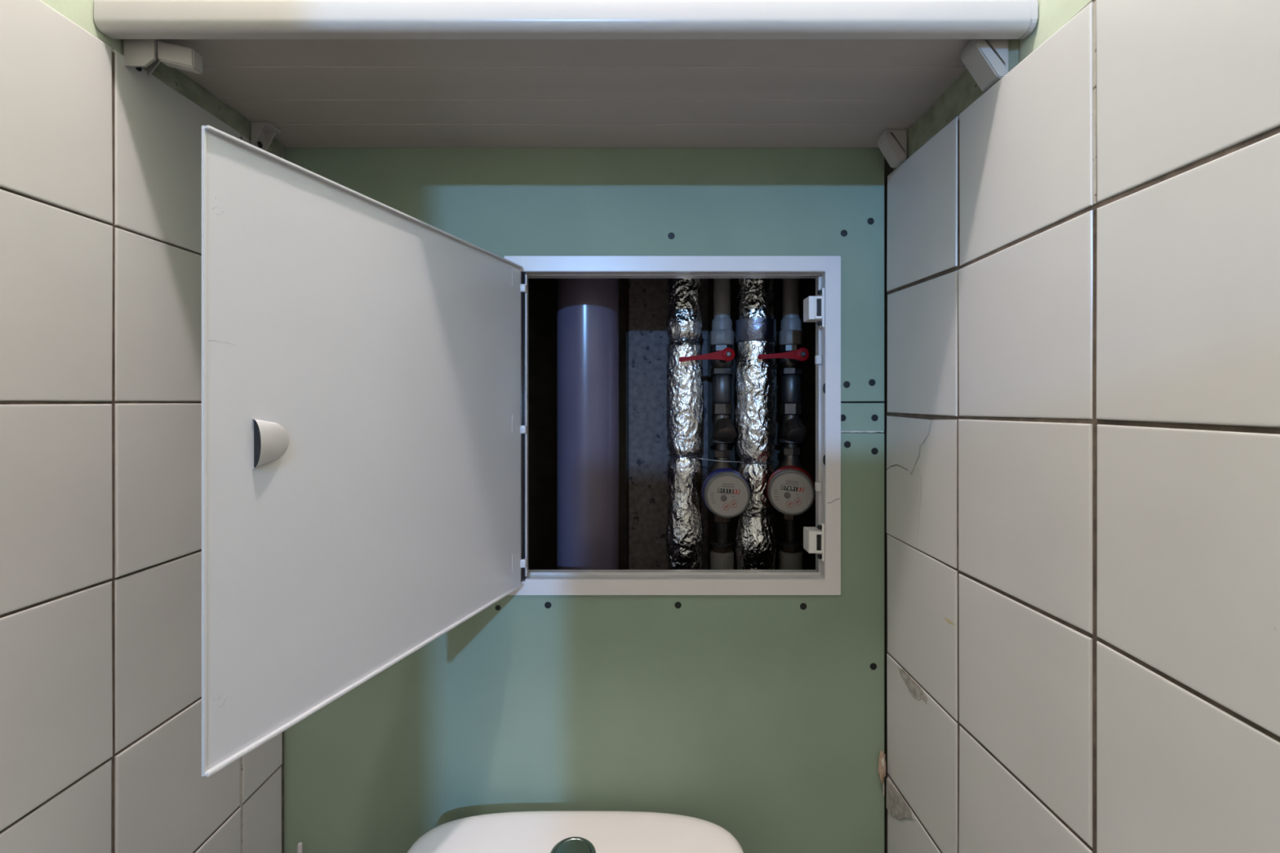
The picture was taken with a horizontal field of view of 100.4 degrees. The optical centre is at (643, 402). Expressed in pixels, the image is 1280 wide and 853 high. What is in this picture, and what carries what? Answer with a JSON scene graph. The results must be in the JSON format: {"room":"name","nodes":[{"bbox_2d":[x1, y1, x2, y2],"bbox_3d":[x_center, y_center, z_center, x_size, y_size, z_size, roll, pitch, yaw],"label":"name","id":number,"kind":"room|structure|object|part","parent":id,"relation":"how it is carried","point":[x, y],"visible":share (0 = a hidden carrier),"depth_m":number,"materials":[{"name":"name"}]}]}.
{"room":"toilet room","nodes":[
{"label":"toilet room","id":0,"kind":"room"},
{"bbox_2d":[0,0,284,852],"bbox_3d":[-0.507,0.000,-0.152,0.088,2.500,1.696,0,0,0],"label":"wall","id":1,"kind":"structure","parent":0,"point":[100,157],"depth_m":0.46,"materials":[{"name":"white tile"}]},
{"bbox_2d":[123,39,202,77],"bbox_3d":[-0.438,-0.313,0.491,0.064,0.037,0.023,0,0,0],"label":"bracket","id":2,"kind":"object","parent":1,"relation":"attached to","point":[137,53],"visible":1,"depth_m":0.48,"materials":[{"name":"plastic"}]},
{"bbox_2d":[250,121,280,151],"bbox_3d":[-0.453,-0.313,0.640,0.022,0.037,0.021,0,0,0],"label":"bracket","id":3,"kind":"object","parent":1,"relation":"attached to","point":[262,133],"visible":0.86,"depth_m":0.64,"materials":[{"name":"plastic"}]},
{"bbox_2d":[282,147,893,852],"bbox_3d":[-0.066,0.000,0.712,0.808,2.500,0.032,0,0,0],"label":"wall","id":4,"kind":"structure","parent":0,"point":[762,719],"depth_m":0.70,"materials":[{"name":"green paint"}]},
{"bbox_2d":[201,124,840,777],"bbox_3d":[-0.081,0.030,0.625,0.650,0.441,0.265,0,0,-34],"label":"access hatch","id":5,"kind":"object","parent":4,"relation":"attached to","point":[365,361],"visible":1,"depth_m":0.45,"materials":[{"name":"white plastic"}]},
{"bbox_3d":[-0.264,0.028,0.377,0.008,0.034,0.028,0,0,1],"label":"finger pull","id":6,"kind":"part","parent":5,"relation":"part of","materials":[{"name":"white plastic"}]},
{"bbox_3d":[-0.218,0.031,0.512,0.001,0.410,0.370,0,0,19],"label":"door","id":7,"kind":"part","parent":5,"relation":"part of","materials":[{"name":"white plastic"}]},
{"bbox_3d":[-0.162,0.202,0.677,0.001,0.023,0.017,0,0,19],"label":"clip plate","id":8,"kind":"part","parent":5,"relation":"part of","materials":[{"name":"white plastic"}]},
{"bbox_3d":[-0.162,0.027,0.677,0.001,0.023,0.017,0,0,19],"label":"clip plate","id":9,"kind":"part","parent":5,"relation":"part of","materials":[{"name":"white plastic"}]},
{"bbox_3d":[-0.162,-0.156,0.677,0.001,0.023,0.017,0,0,19],"label":"clip plate","id":10,"kind":"part","parent":5,"relation":"part of","materials":[{"name":"white plastic"}]},
{"bbox_3d":[-0.156,0.031,0.691,0.005,0.401,0.002,0,0,-36],"label":"hinge rod","id":11,"kind":"part","parent":5,"relation":"part of","materials":[{"name":"metal"}]},
{"bbox_3d":[0.038,0.030,0.694,0.437,0.441,0.003,0,0,0],"label":"frame","id":12,"kind":"part","parent":5,"relation":"part of","materials":[{"name":"white plastic"}]},
{"bbox_2d":[93,0,1038,147],"bbox_3d":[-0.066,-0.335,0.575,0.806,0.030,0.240,0,0,0],"label":"shelf board","id":13,"kind":"object","parent":4,"relation":"attached to","point":[325,73],"visible":0.98,"depth_m":0.52,"materials":[{"name":"white plastic"}]},
{"bbox_3d":[-0.078,-0.625,0.702,0.785,1.247,0.012,0,0,0],"label":"drywall panel","id":14,"kind":"part","parent":4,"relation":"part of","materials":[{"name":"green paint"}]},
{"bbox_3d":[-0.078,0.645,0.702,0.785,1.210,0.012,0,0,0],"label":"drywall panel","id":15,"kind":"part","parent":4,"relation":"part of","materials":[{"name":"green paint"}]},
{"bbox_3d":[0.278,0.019,0.702,0.072,0.037,0.012,0,0,0],"label":"drywall panel","id":16,"kind":"part","parent":4,"relation":"part of","materials":[{"name":"green paint"}]},
{"bbox_2d":[877,750,885,797],"bbox_3d":[0.310,0.482,0.691,0.010,0.065,0.011,0,0,0],"label":"lump","id":17,"kind":"object","parent":4,"relation":"attached to","point":[882,762],"visible":1,"depth_m":0.69,"materials":[{"name":"plastic"}]},
{"bbox_2d":[528,278,815,569],"bbox_3d":[0.035,0.000,0.961,0.550,1.240,0.030,0,0,0],"label":"wall","id":18,"kind":"structure","parent":0,"point":[542,292],"depth_m":0.95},
{"bbox_2d":[628,278,707,569],"bbox_3d":[0.044,0.000,0.941,0.140,1.240,0.010,0,0,0],"label":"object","id":19,"kind":"structure","parent":18,"relation":"attached to","point":[648,298],"depth_m":0.94,"materials":[{"name":"concrete"}]},
{"bbox_2d":[886,0,1279,852],"bbox_3d":[0.366,0.000,-0.152,0.103,2.500,1.696,0,0,0],"label":"wall","id":20,"kind":"structure","parent":0,"point":[1083,246],"depth_m":0.38,"materials":[{"name":"white tile"}]},
{"bbox_2d":[877,129,906,168],"bbox_3d":[0.307,-0.313,0.657,0.027,0.038,0.022,0,0,0],"label":"bracket","id":21,"kind":"object","parent":20,"relation":"attached to","point":[892,144],"visible":1,"depth_m":0.65,"materials":[{"name":"plastic"}]},
{"bbox_2d":[960,39,1008,91],"bbox_3d":[0.313,-0.312,0.489,0.030,0.040,0.023,0,0,0],"label":"bracket","id":22,"kind":"object","parent":20,"relation":"on","point":[985,67],"visible":1,"depth_m":0.48,"materials":[{"name":"plastic"}]},
{"bbox_3d":[-0.066,1.290,0.023,1.008,0.080,2.046,0,0,0],"label":"floor","id":23,"kind":"structure","parent":0,"visible":0},
{"bbox_2d":[297,842,302,852],"bbox_3d":[-0.440,0.908,0.684,0.006,0.684,0.006,0,0,0],"label":"tube","id":24,"kind":"object","parent":23,"relation":"on","point":[300,847],"visible":1,"depth_m":0.68,"materials":[{"name":"plastic"}]},
{"bbox_2d":[406,810,743,852],"bbox_3d":[-0.079,0.878,0.392,0.395,0.743,0.574,0,0,0],"label":"toilet","id":25,"kind":"object","parent":23,"relation":"on","point":[544,831],"visible":1,"depth_m":0.63,"materials":[{"name":"white ceramic"}]},
{"bbox_3d":[0.035,0.635,0.853,0.610,0.030,0.246,0,0,0],"label":"floor","id":26,"kind":"structure","parent":0,"visible":0},
{"bbox_2d":[556,278,618,569],"bbox_3d":[-0.089,0.000,0.861,0.099,1.240,0.099,0,0,0],"label":"pipe","id":27,"kind":"object","parent":26,"relation":"on","point":[588,308],"visible":0.4,"depth_m":0.82,"materials":[{"name":"grey plastic"}]},
{"bbox_2d":[666,278,703,569],"bbox_3d":[0.066,0.000,0.855,0.060,1.240,0.060,0,0,-26],"label":"insulated riser","id":28,"kind":"object","parent":26,"relation":"on","point":[684,389],"visible":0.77,"depth_m":0.83,"materials":[{"name":"silver metal"}]},
{"bbox_2d":[710,521,733,569],"bbox_3d":[0.128,0.407,0.866,0.038,0.427,0.038,0,0,0],"label":"coupling","id":29,"kind":"object","parent":26,"relation":"on","point":[722,555],"visible":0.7,"depth_m":0.85,"materials":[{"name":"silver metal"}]},
{"bbox_2d":[702,449,750,523],"bbox_3d":[0.124,0.135,0.828,0.072,0.116,0.120,0,0,0],"label":"meter","id":30,"kind":"object","parent":29,"relation":"attached to","point":[726,492],"visible":1,"depth_m":0.77,"materials":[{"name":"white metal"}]},
{"bbox_2d":[696,457,744,462],"bbox_3d":[0.118,0.089,0.823,0.074,0.008,0.003,0,0,0],"label":"wire","id":31,"kind":"object","parent":30,"relation":"attached to","point":[696,458],"visible":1,"depth_m":0.82,"materials":[{"name":"metal"}]},
{"bbox_2d":[710,374,736,450],"bbox_3d":[0.128,0.029,0.856,0.039,0.149,0.058,0,0,0],"label":"strainer","id":32,"kind":"object","parent":30,"relation":"attached to","point":[724,433],"visible":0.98,"depth_m":0.85,"materials":[{"name":"silver metal"}]},
{"bbox_2d":[678,344,734,374],"bbox_3d":[0.100,-0.069,0.841,0.093,0.046,0.088,0,0,0],"label":"valve","id":33,"kind":"object","parent":32,"relation":"on","point":[722,360],"visible":1,"depth_m":0.81,"materials":[{"name":"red metal"}]},
{"bbox_3d":[0.096,-0.072,0.803,0.084,0.022,0.007,0,0,0],"label":"lever","id":34,"kind":"part","parent":33,"relation":"part of","materials":[{"name":"red metal"}]},
{"bbox_2d":[710,278,733,346],"bbox_3d":[0.128,-0.356,0.866,0.038,0.527,0.038,0,0,0],"label":"supply pipe","id":35,"kind":"object","parent":33,"relation":"attached to","point":[722,332],"visible":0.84,"depth_m":0.85,"materials":[{"name":"grey plastic"}]},
{"bbox_2d":[714,417,736,442],"bbox_3d":[0.130,0.044,0.847,0.034,0.041,0.040,0,0,0],"label":"cap","id":36,"kind":"object","parent":32,"relation":"on","point":[724,429],"depth_m":0.84,"materials":[{"name":"metal"}]},
{"bbox_2d":[711,483,735,500],"bbox_3d":[0.116,0.132,0.772,0.036,0.028,0.001,0,0,4],"label":"print","id":37,"kind":"object","parent":30,"relation":"on","point":[719,491],"depth_m":0.77},
{"bbox_2d":[734,278,777,569],"bbox_3d":[0.180,0.000,0.853,0.067,1.240,0.066,0,0,-41],"label":"insulated riser","id":38,"kind":"object","parent":26,"relation":"on","point":[755,382],"visible":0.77,"depth_m":0.83,"materials":[{"name":"silver metal"}]},
{"bbox_2d":[778,519,803,569],"bbox_3d":[0.239,0.405,0.866,0.038,0.431,0.038,0,0,0],"label":"coupling","id":39,"kind":"object","parent":26,"relation":"on","point":[790,554],"visible":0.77,"depth_m":0.85,"materials":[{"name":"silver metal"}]},
{"bbox_2d":[766,447,815,520],"bbox_3d":[0.228,0.131,0.828,0.071,0.116,0.122,0,0,13],"label":"meter","id":40,"kind":"object","parent":39,"relation":"attached to","point":[790,489],"visible":1,"depth_m":0.78,"materials":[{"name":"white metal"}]},
{"bbox_2d":[773,480,799,499],"bbox_3d":[0.208,0.128,0.773,0.036,0.028,0.001,0,0,15],"label":"print","id":41,"kind":"object","parent":40,"relation":"on","point":[783,490],"depth_m":0.77},
{"bbox_2d":[778,374,807,448],"bbox_3d":[0.239,0.029,0.856,0.039,0.149,0.058,0,0,0],"label":"strainer","id":42,"kind":"object","parent":40,"relation":"attached to","point":[793,430],"visible":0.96,"depth_m":0.85,"materials":[{"name":"silver metal"}]},
{"bbox_2d":[757,344,808,374],"bbox_3d":[0.215,-0.069,0.841,0.086,0.046,0.088,0,0,0],"label":"valve","id":43,"kind":"object","parent":42,"relation":"on","point":[792,357],"visible":1,"depth_m":0.85,"materials":[{"name":"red metal"}]},
{"bbox_3d":[0.211,-0.072,0.803,0.077,0.020,0.007,0,0,0],"label":"lever","id":44,"kind":"part","parent":43,"relation":"part of","materials":[{"name":"red metal"}]},
{"bbox_2d":[778,278,803,346],"bbox_3d":[0.239,-0.356,0.866,0.038,0.527,0.038,0,0,0],"label":"supply pipe","id":45,"kind":"object","parent":43,"relation":"on","point":[790,333],"visible":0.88,"depth_m":0.85,"materials":[{"name":"grey plastic"}]},
{"bbox_2d":[784,417,807,442],"bbox_3d":[0.241,0.044,0.847,0.034,0.041,0.040,0,0,0],"label":"cap","id":46,"kind":"object","parent":42,"relation":"on","point":[794,430],"depth_m":0.84,"materials":[{"name":"metal"}]}
]}

